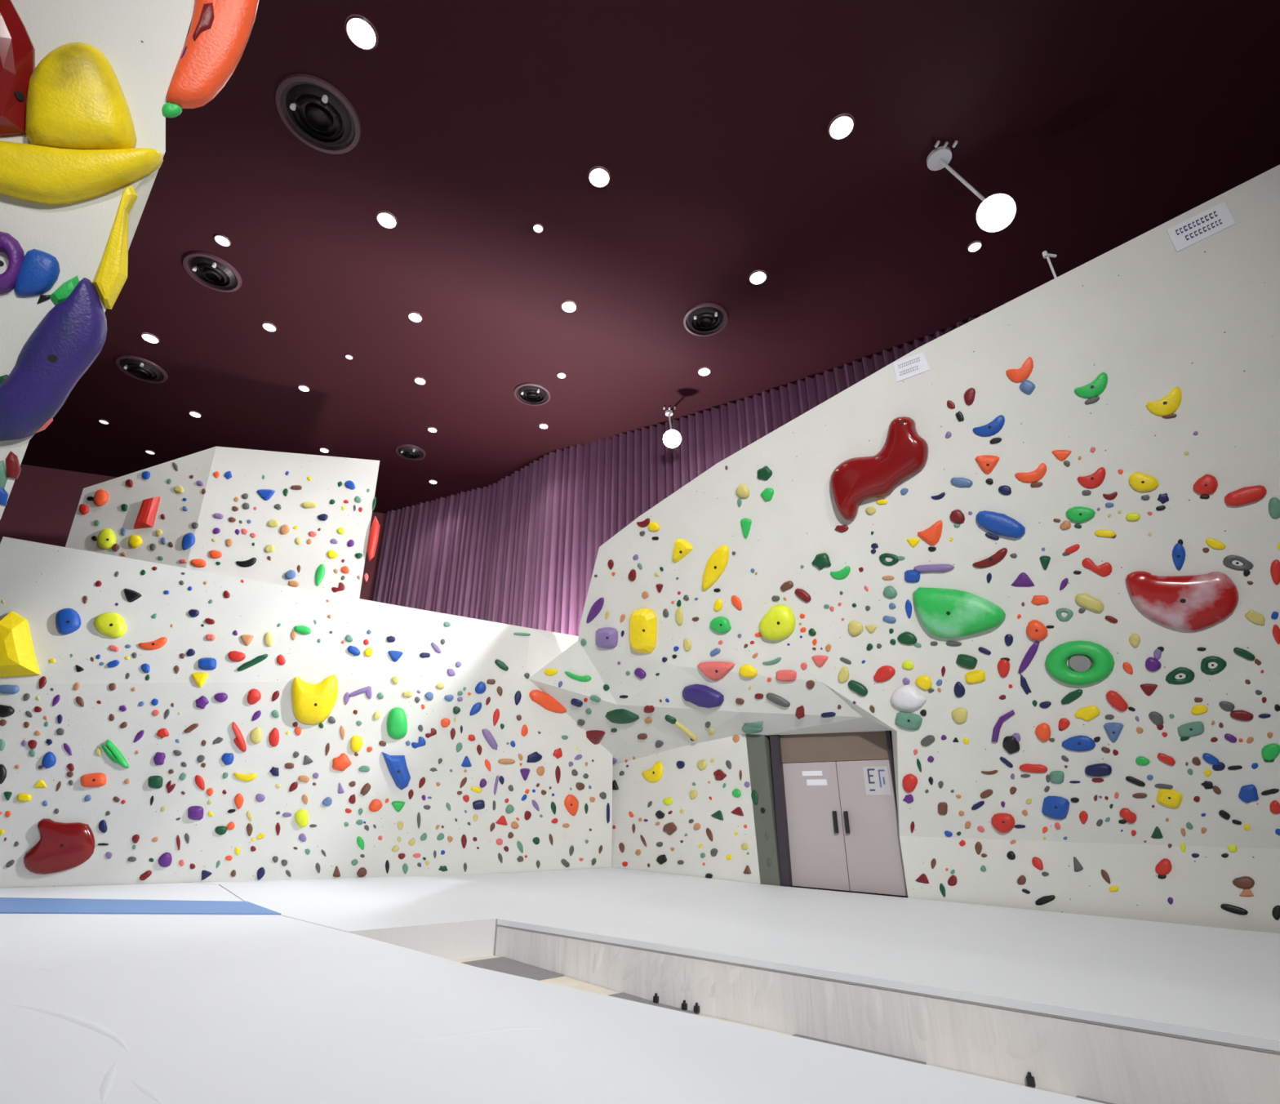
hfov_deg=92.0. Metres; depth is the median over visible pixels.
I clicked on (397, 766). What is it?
hold
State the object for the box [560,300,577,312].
ceiling light
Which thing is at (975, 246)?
ceiling light
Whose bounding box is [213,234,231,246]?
ceiling light
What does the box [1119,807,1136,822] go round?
hold
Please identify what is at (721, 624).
hold
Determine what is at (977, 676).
hold
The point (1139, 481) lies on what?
hold
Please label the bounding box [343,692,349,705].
hold
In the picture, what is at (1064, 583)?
hold
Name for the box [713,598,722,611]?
hold
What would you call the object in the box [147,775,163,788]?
hold
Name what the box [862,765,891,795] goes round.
paper notice
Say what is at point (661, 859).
hold
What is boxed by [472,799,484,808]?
hold
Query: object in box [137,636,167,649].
hold
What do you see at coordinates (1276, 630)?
hold
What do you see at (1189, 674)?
hold
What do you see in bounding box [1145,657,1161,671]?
hold
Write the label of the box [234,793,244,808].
hold
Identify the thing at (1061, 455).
hold
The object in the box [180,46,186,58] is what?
hold
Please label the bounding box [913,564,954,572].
hold
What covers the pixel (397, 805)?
hold
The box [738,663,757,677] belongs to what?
hold
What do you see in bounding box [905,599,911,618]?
hold
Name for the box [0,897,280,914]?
pad
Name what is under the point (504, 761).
hold
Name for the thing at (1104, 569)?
hold
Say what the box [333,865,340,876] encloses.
hold
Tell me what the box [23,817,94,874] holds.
hold
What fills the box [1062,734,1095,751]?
hold
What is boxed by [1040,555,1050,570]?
hold
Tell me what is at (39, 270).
hold
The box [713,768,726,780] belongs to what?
hold
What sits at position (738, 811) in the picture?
hold
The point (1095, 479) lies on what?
hold
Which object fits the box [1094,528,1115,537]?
hold
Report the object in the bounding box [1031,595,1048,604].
hold
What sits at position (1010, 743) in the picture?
hold
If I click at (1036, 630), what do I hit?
hold
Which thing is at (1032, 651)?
hold
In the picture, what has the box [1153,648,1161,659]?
hold
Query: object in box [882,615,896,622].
hold
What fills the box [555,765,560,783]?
hold
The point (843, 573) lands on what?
hold
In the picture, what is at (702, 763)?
hold
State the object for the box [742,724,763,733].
hold
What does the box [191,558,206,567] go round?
hold
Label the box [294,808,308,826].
hold
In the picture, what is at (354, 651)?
hold
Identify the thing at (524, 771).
hold
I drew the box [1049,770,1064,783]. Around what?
hold
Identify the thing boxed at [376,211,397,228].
ceiling light
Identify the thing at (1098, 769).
hold
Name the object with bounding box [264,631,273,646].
hold
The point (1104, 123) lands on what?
ceiling
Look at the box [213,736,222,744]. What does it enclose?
hold
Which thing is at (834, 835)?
door
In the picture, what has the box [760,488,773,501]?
hold
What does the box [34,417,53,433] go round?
hold
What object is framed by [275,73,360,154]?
ceiling speaker
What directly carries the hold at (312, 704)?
attached to the wall at (38, 580)
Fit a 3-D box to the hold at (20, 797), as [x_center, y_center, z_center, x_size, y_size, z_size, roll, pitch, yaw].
[-11.900,4.742,11.935,0.228,0.151,0.075,6,-22,-15]
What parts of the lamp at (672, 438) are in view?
ceiling plate, arm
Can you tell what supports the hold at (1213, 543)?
attached to the wall at (1202, 319)
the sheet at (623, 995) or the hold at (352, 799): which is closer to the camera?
the sheet at (623, 995)
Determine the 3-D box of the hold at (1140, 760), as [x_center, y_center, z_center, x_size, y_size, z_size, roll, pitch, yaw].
[7.218,2.997,8.874,0.162,0.127,0.074,-16,-26,34]
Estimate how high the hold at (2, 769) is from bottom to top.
0.365 m
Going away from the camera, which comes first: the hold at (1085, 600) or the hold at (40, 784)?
the hold at (1085, 600)
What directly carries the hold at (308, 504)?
attached to the wall at (247, 467)
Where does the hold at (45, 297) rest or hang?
attached to the wall at (143, 41)
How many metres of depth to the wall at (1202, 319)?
9.63 m
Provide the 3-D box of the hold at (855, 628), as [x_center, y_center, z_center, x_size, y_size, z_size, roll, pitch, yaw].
[3.872,1.361,11.106,0.265,0.276,0.157,-18,-28,37]
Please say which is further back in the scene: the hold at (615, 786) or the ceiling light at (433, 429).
the ceiling light at (433, 429)
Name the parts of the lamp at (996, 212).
knob, ceiling plate, knob, knob, arm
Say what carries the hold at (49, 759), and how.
attached to the wall at (38, 580)
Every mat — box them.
[0,882,1105,1103]
[188,866,1279,1103]
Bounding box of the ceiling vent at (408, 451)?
[395,444,426,460]
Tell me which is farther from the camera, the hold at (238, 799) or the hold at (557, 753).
the hold at (557, 753)
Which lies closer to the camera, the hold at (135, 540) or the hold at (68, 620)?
the hold at (68, 620)
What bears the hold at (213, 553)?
attached to the wall at (247, 467)
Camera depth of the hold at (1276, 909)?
7.95 m
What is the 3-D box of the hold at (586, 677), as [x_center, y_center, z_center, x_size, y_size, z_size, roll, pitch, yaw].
[-1.483,2.962,14.756,0.661,0.264,0.107,-4,-22,9]
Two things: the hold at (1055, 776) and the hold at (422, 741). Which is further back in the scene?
the hold at (422, 741)
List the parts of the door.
handle, handle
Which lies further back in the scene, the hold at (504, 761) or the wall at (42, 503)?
the wall at (42, 503)
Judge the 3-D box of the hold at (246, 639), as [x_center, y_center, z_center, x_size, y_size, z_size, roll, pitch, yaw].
[-8.700,1.942,13.634,0.264,0.251,0.072,6,-22,-15]
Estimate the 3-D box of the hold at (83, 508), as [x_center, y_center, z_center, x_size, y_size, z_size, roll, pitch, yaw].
[-14.645,-1.133,16.268,0.267,0.303,0.088,0,-22,0]
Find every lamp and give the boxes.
[662,406,681,448]
[926,140,1016,232]
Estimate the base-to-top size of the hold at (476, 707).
0.312 m
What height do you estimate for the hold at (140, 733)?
0.252 m
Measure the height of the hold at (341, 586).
0.284 m
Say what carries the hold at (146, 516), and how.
attached to the wall at (247, 467)
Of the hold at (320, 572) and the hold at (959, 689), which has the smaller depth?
the hold at (959, 689)
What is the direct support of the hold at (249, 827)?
attached to the wall at (38, 580)
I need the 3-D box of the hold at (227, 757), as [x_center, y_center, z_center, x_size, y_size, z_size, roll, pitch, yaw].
[-8.662,4.342,12.967,0.228,0.243,0.089,6,-22,-15]
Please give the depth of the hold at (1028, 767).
9.62 m
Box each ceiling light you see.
[98,418,109,424]
[141,333,159,343]
[145,449,155,454]
[189,410,201,417]
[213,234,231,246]
[262,322,276,331]
[298,384,309,391]
[320,447,328,453]
[345,15,377,49]
[345,354,353,359]
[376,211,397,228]
[408,311,422,322]
[414,377,426,384]
[427,426,437,432]
[429,479,437,484]
[533,222,543,232]
[538,422,548,428]
[556,372,566,378]
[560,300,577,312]
[587,166,610,187]
[697,367,711,375]
[749,270,766,284]
[827,114,854,139]
[967,240,981,252]
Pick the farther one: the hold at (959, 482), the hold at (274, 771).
the hold at (274, 771)
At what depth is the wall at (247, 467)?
16.52 m
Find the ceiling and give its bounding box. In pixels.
[21,0,1279,513]
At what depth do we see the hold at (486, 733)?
14.42 m
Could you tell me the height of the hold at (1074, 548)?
0.119 m
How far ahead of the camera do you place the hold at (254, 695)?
13.31 m
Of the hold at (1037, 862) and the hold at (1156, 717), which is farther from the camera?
the hold at (1037, 862)
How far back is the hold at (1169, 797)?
8.68 m
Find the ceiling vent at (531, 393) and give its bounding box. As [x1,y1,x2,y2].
[514,382,551,405]
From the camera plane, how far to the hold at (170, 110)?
5.45 m
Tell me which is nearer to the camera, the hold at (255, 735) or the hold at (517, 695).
the hold at (255, 735)
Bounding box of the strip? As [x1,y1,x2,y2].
[452,955,1073,1096]
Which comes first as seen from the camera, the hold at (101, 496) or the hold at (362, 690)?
the hold at (362, 690)
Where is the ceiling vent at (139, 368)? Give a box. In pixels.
[115,355,168,383]
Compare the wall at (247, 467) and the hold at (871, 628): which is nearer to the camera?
the hold at (871, 628)
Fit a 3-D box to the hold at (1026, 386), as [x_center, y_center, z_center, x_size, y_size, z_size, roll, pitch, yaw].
[5.945,-2.535,9.478,0.185,0.241,0.144,0,-22,0]
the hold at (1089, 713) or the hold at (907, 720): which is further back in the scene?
the hold at (907, 720)
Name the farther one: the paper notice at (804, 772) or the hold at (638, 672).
the hold at (638, 672)
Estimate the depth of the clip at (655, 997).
6.97 m
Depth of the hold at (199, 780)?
12.73 m
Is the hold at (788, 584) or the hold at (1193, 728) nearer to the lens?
the hold at (1193, 728)
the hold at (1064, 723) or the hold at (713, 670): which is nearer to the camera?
the hold at (1064, 723)
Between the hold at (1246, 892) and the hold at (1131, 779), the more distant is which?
the hold at (1131, 779)
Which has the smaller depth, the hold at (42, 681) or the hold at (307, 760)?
the hold at (42, 681)
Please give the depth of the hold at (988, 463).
9.79 m
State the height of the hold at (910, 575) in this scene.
0.227 m
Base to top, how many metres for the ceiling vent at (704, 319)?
0.149 m
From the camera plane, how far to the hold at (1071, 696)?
9.30 m
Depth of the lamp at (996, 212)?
11.40 m
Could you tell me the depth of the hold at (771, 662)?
12.02 m
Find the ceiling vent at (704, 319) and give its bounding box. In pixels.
[683,302,728,336]
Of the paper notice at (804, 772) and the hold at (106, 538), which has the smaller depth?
the paper notice at (804, 772)
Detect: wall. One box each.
[0,0,195,519]
[0,464,386,600]
[0,536,612,888]
[65,446,379,598]
[528,164,1279,933]
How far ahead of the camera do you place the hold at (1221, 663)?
8.39 m
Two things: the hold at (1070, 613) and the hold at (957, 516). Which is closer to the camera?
the hold at (1070, 613)
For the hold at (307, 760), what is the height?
0.206 m
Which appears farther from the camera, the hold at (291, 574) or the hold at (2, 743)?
the hold at (291, 574)
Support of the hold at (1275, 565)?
attached to the wall at (1202, 319)
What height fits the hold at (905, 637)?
0.225 m
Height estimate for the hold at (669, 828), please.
0.266 m
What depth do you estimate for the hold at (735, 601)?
12.40 m
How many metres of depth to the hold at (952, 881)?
10.16 m
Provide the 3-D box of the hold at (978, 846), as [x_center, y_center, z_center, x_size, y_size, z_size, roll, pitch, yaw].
[5.528,4.833,10.085,0.111,0.195,0.034,-16,-27,34]
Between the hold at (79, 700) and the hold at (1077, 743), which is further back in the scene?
the hold at (79, 700)
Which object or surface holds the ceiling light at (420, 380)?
attached to the ceiling
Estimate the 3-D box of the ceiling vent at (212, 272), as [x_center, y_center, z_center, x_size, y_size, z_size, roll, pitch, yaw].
[-9.639,-6.249,13.921,1.120,0.149,1.120,0,-22,0]
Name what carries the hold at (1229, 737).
attached to the wall at (1202, 319)
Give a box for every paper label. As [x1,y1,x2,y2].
[893,351,930,382]
[1166,201,1235,251]
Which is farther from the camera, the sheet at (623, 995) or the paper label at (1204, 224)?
the paper label at (1204, 224)
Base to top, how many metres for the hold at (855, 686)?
0.297 m
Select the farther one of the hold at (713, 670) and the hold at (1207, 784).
the hold at (713, 670)
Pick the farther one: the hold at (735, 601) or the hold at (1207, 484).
the hold at (735, 601)
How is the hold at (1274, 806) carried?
attached to the wall at (1202, 319)
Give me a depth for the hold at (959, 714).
10.16 m
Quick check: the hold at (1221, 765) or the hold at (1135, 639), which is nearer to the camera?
the hold at (1221, 765)
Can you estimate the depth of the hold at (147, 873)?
12.15 m
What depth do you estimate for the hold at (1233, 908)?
8.18 m
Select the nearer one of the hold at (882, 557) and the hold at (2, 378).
the hold at (2, 378)
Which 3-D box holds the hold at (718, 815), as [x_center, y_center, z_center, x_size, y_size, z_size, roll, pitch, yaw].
[1.641,5.653,13.275,0.050,0.202,0.340,20,-29,-41]
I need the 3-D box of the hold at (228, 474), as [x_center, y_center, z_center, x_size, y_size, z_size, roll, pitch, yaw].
[-11.114,-2.082,16.674,0.188,0.248,0.056,5,-22,-13]
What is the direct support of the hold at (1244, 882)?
attached to the wall at (1202, 319)
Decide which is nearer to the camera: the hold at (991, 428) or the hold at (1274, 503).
the hold at (1274, 503)
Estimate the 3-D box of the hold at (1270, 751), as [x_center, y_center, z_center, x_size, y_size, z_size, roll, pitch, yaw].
[8.287,2.624,8.109,0.098,0.217,0.208,19,-29,-39]
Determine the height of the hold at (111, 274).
1.016 m
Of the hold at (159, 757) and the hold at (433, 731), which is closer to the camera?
the hold at (159, 757)
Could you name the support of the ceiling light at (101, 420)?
attached to the ceiling
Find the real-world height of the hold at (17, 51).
1.355 m
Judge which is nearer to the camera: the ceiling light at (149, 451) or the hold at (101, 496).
the hold at (101, 496)
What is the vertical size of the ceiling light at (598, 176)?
0.043 m
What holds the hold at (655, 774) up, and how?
attached to the wall at (1202, 319)
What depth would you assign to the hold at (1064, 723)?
9.37 m
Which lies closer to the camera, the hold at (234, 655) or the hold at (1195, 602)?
the hold at (1195, 602)
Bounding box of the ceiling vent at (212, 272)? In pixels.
[182,251,241,292]
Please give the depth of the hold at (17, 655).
12.32 m
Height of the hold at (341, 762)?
0.377 m
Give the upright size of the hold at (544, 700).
0.522 m
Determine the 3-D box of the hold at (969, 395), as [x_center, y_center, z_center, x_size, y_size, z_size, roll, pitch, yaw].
[5.302,-2.498,9.921,0.178,0.255,0.123,-17,-28,37]
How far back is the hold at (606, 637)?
14.22 m
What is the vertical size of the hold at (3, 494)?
0.146 m
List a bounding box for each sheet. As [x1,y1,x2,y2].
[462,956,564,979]
[608,991,696,1013]
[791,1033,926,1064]
[1075,1095,1115,1103]
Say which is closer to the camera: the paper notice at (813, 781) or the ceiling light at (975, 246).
the paper notice at (813, 781)
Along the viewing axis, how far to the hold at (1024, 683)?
9.65 m
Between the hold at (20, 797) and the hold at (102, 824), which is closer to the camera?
the hold at (20, 797)
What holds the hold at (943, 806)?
attached to the wall at (1202, 319)
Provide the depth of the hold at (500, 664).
14.92 m
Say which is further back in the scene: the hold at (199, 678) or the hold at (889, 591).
the hold at (199, 678)
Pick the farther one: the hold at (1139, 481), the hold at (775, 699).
the hold at (775, 699)
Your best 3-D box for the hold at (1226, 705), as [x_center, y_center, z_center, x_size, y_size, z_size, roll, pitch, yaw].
[7.924,2.079,8.338,0.153,0.137,0.068,-12,-25,29]
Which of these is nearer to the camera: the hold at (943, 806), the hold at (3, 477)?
the hold at (3, 477)
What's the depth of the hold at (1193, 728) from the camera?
8.53 m
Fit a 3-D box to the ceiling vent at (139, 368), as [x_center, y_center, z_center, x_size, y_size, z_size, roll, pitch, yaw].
[-13.790,-4.994,17.081,1.165,0.149,1.165,0,-22,0]
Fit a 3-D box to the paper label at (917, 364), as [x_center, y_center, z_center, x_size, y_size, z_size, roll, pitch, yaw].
[4.564,-3.121,10.408,0.538,0.310,0.118,-16,-27,34]
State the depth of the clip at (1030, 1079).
4.98 m
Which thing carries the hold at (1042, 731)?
attached to the wall at (1202, 319)
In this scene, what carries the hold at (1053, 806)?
attached to the wall at (1202, 319)
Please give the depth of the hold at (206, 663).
13.25 m
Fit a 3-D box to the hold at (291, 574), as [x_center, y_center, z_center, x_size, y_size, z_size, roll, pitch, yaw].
[-9.194,0.591,16.229,0.263,0.266,0.111,5,-22,-12]
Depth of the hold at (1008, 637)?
9.74 m
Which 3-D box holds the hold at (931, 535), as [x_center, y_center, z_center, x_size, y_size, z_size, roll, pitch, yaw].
[4.872,-0.304,10.335,0.429,0.373,0.178,-19,-29,40]
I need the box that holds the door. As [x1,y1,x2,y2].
[769,730,907,895]
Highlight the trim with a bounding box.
[745,733,791,886]
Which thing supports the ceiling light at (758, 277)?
attached to the ceiling
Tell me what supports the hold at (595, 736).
attached to the wall at (1202, 319)
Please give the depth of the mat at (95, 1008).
4.45 m
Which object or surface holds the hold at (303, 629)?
attached to the wall at (38, 580)
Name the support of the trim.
attached to the wall at (1202, 319)
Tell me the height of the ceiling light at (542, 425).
0.043 m
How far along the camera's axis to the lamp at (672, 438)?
17.86 m
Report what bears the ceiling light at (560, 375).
attached to the ceiling
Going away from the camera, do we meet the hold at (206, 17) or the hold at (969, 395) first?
the hold at (206, 17)
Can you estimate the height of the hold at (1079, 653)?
0.640 m
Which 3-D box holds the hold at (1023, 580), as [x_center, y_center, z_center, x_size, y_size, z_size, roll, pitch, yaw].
[5.944,0.438,9.629,0.310,0.228,0.100,-14,-25,31]
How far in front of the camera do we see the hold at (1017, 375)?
9.48 m
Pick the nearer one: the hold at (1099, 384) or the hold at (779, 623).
the hold at (1099, 384)
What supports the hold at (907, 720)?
attached to the wall at (1202, 319)
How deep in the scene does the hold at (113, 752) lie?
12.43 m
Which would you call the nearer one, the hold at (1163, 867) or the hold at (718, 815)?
the hold at (1163, 867)
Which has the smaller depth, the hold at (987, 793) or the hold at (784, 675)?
the hold at (987, 793)
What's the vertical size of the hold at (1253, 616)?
0.214 m
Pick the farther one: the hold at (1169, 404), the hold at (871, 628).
the hold at (871, 628)
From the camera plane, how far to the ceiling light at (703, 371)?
17.15 m
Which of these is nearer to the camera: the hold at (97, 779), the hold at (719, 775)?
the hold at (97, 779)
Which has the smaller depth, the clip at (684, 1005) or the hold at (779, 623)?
the clip at (684, 1005)
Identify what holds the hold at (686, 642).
attached to the wall at (1202, 319)
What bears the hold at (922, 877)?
attached to the wall at (1202, 319)
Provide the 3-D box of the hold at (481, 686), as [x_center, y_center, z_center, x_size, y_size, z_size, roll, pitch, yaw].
[-3.781,3.215,14.670,0.260,0.293,0.115,6,-22,-15]
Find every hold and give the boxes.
[0,0,35,137]
[0,141,163,204]
[0,231,24,293]
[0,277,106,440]
[0,374,8,382]
[0,460,7,488]
[0,487,8,505]
[0,611,39,676]
[0,684,19,693]
[0,704,14,716]
[0,738,5,751]
[0,764,6,783]
[5,451,21,479]
[14,248,60,296]
[17,793,31,801]
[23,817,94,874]
[25,42,137,149]
[33,779,47,787]
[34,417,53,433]
[36,294,50,304]
[39,675,46,688]
[41,751,56,768]
[49,275,79,305]
[52,694,60,706]
[55,608,80,634]
[75,696,84,706]
[79,503,89,514]
[80,772,106,786]
[92,185,137,309]
[93,488,108,506]
[93,611,126,637]
[96,528,115,549]
[98,819,106,832]
[101,738,128,767]
[123,588,142,602]
[128,534,142,547]
[133,496,159,528]
[133,729,143,742]
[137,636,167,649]
[139,870,151,879]
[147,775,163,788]
[153,751,165,764]
[156,728,168,737]
[158,852,172,866]
[161,102,182,118]
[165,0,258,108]
[166,780,175,792]
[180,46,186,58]
[182,532,195,550]
[187,805,204,819]
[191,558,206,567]
[191,672,208,687]
[192,3,214,41]
[195,695,208,708]
[195,774,204,790]
[198,657,216,670]
[201,870,212,879]
[208,550,222,558]
[213,692,227,702]
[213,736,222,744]
[214,825,226,835]
[221,752,234,764]
[224,471,231,479]
[227,650,245,662]
[232,721,246,751]
[234,772,257,781]
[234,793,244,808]
[235,557,256,567]
[236,653,267,671]
[240,634,253,645]
[246,822,253,835]
[247,688,261,704]
[249,726,262,743]
[251,710,261,720]
[257,488,275,500]
[257,866,265,879]
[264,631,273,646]
[268,727,279,746]
[269,766,279,776]
[271,690,279,701]
[284,569,295,579]
[288,580,298,586]
[288,782,297,791]
[291,674,337,724]
[293,625,311,634]
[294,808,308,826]
[302,501,316,508]
[302,755,313,764]
[315,563,324,586]
[331,582,344,592]
[332,752,351,770]
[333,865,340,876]
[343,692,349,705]
[347,645,359,655]
[348,686,371,696]
[348,794,355,803]
[350,734,363,752]
[356,835,364,849]
[360,782,370,795]
[366,515,379,560]
[368,798,382,811]
[382,751,410,789]
[386,706,407,738]
[387,650,403,662]
[391,800,404,812]
[411,736,426,747]
[425,728,436,737]
[461,755,471,766]
[461,834,466,848]
[469,702,481,715]
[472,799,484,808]
[475,680,486,693]
[481,728,497,749]
[493,707,499,725]
[494,658,508,671]
[495,815,507,825]
[497,758,515,764]
[514,690,521,705]
[520,768,529,780]
[526,751,542,762]
[528,688,566,712]
[544,668,557,675]
[552,747,562,758]
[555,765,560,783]
[564,671,591,681]
[564,794,578,815]
[586,597,604,622]
[586,729,604,744]
[595,626,617,648]
[605,708,639,724]
[612,779,618,789]
[629,608,657,653]
[634,667,646,678]
[636,517,649,527]
[641,760,662,782]
[648,521,660,531]
[656,853,666,863]
[662,822,676,835]
[672,537,693,562]
[675,607,683,625]
[675,720,697,740]
[682,684,724,707]
[683,638,691,650]
[697,661,735,680]
[697,759,706,769]
[702,544,728,591]
[709,616,731,633]
[711,809,723,820]
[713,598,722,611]
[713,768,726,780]
[730,806,743,815]
[731,595,742,609]
[735,484,749,497]
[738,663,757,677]
[740,518,751,538]
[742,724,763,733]
[744,721,763,728]
[751,789,758,804]
[757,466,772,479]
[759,604,795,639]
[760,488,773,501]
[762,657,781,664]
[766,692,790,706]
[775,669,796,681]
[780,580,793,591]
[794,588,811,602]
[795,705,804,719]
[811,552,831,568]
[811,654,828,667]
[830,416,928,520]
[830,565,850,579]
[834,524,848,532]
[837,666,848,682]
[848,620,863,635]
[848,680,867,695]
[865,624,877,633]
[873,665,895,681]
[879,552,898,565]
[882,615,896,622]
[883,585,897,598]
[890,684,926,709]
[894,711,922,730]
[897,631,916,644]
[902,660,914,669]
[902,773,917,792]
[902,793,913,803]
[904,569,919,582]
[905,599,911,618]
[906,537,919,546]
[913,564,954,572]
[913,586,1005,638]
[915,675,932,689]
[915,873,928,883]
[917,520,942,545]
[920,734,934,746]
[930,492,945,499]
[937,801,947,814]
[947,875,956,885]
[950,509,964,523]
[951,477,973,487]
[951,706,968,723]
[954,681,964,697]
[955,653,977,668]
[964,387,975,405]
[964,669,985,683]
[972,414,1004,436]
[972,547,1007,568]
[974,841,982,854]
[975,454,999,474]
[976,510,1025,537]
[980,788,992,798]
[991,709,1014,742]
[991,813,1015,832]
[997,658,1009,677]
[998,484,1011,495]
[1002,735,1019,753]
[1004,634,1013,645]
[1005,356,1033,382]
[1010,572,1034,586]
[1014,462,1046,482]
[1017,640,1039,673]
[1019,379,1035,394]
[1019,763,1047,773]
[1020,673,1031,692]
[1026,619,1047,640]
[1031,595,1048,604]
[1031,856,1043,870]
[1035,722,1050,742]
[1035,894,1055,905]
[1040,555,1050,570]
[1041,795,1069,819]
[1044,640,1114,684]
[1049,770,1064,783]
[1051,449,1071,461]
[1056,608,1073,621]
[1057,717,1070,729]
[1059,520,1071,529]
[1059,577,1068,590]
[1061,688,1082,704]
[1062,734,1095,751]
[1065,543,1079,553]
[1066,506,1095,522]
[1073,856,1083,871]
[1074,372,1107,398]
[1074,705,1100,720]
[1075,593,1104,612]
[1077,466,1106,488]
[1079,810,1088,823]
[1081,557,1111,576]
[1084,763,1111,776]
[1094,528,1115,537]
[1101,868,1110,883]
[1102,491,1117,499]
[1103,722,1123,742]
[1106,690,1128,711]
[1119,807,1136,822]
[1122,662,1133,674]
[1125,512,1140,520]
[1125,570,1239,631]
[1125,775,1145,786]
[1128,471,1159,491]
[1128,633,1140,647]
[1135,755,1149,764]
[1140,683,1157,695]
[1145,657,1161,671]
[1146,386,1182,416]
[1148,711,1164,724]
[1151,826,1163,838]
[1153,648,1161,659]
[1155,788,1182,808]
[1155,857,1172,875]
[1157,493,1168,503]
[1157,752,1175,765]
[1165,666,1194,684]
[1172,542,1185,569]
[1177,720,1204,737]
[1191,704,1207,714]
[1193,474,1217,494]
[1200,655,1226,675]
[1200,780,1213,788]
[1202,752,1219,765]
[1205,537,1225,549]
[1212,761,1225,770]
[1218,701,1235,711]
[1220,903,1248,914]
[1222,554,1253,570]
[1224,484,1266,506]
[1224,733,1236,742]
[1230,709,1253,720]
[1232,875,1254,888]
[1233,647,1254,660]
[1238,783,1258,802]
[1239,888,1253,896]
[1244,609,1265,625]
[1261,742,1279,759]
[1268,497,1279,518]
[1269,800,1279,813]
[1270,559,1279,584]
[1271,904,1279,919]
[1272,624,1279,644]
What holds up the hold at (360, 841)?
attached to the wall at (38, 580)
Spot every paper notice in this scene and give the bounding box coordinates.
[801,770,822,775]
[806,778,826,785]
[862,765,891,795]
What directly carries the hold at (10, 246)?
attached to the wall at (143, 41)
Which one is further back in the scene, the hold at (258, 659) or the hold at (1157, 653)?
the hold at (258, 659)
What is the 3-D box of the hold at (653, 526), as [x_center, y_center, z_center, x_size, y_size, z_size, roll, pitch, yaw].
[0.302,-0.562,13.498,0.298,0.226,0.129,-13,-25,30]
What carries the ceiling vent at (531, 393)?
in the ceiling
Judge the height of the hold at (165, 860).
0.270 m
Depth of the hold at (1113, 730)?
9.02 m
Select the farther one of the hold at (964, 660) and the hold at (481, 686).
the hold at (481, 686)
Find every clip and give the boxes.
[653,992,658,1002]
[681,999,687,1009]
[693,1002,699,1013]
[1026,1071,1035,1086]
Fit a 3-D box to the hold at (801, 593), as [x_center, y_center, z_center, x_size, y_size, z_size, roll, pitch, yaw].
[3.070,0.810,11.642,0.291,0.287,0.126,-8,-23,19]
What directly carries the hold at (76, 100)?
attached to the wall at (143, 41)
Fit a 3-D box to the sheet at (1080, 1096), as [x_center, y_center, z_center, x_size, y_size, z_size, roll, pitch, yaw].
[3.339,3.996,4.192,1.659,0.013,1.038,14,-25,-31]
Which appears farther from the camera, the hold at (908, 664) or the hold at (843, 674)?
the hold at (843, 674)
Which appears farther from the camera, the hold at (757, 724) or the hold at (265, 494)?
the hold at (265, 494)
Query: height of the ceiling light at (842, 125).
0.043 m
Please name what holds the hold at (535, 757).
attached to the wall at (38, 580)
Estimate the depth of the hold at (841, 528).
11.16 m
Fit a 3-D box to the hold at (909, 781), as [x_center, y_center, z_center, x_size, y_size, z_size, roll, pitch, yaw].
[4.670,3.995,10.687,0.160,0.310,0.272,20,-29,-41]
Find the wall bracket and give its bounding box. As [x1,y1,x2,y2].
[1042,250,1057,278]
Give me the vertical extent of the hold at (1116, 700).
0.301 m
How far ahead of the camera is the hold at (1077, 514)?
9.12 m
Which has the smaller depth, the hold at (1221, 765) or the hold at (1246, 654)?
the hold at (1246, 654)
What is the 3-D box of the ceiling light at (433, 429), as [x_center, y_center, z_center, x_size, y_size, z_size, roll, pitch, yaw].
[-6.689,-3.928,19.909,0.291,0.043,0.291,0,-22,0]
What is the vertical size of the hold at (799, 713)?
0.239 m
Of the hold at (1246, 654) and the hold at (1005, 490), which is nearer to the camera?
the hold at (1246, 654)
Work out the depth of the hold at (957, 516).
10.06 m
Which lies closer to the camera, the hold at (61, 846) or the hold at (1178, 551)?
the hold at (1178, 551)
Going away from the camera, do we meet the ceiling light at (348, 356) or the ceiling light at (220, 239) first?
the ceiling light at (220, 239)
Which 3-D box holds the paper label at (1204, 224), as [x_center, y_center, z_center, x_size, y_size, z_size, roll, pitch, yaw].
[7.517,-4.356,8.287,0.645,0.386,0.126,-17,-27,36]
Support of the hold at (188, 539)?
attached to the wall at (247, 467)
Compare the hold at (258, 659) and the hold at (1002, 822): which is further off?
the hold at (258, 659)
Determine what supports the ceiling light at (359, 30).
attached to the ceiling
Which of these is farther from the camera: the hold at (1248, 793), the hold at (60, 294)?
the hold at (1248, 793)
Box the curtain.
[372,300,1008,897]
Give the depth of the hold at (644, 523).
13.62 m
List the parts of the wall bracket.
rod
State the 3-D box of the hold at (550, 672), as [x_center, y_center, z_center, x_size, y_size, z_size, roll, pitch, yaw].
[-2.156,2.898,14.933,0.344,0.177,0.090,-5,-22,13]

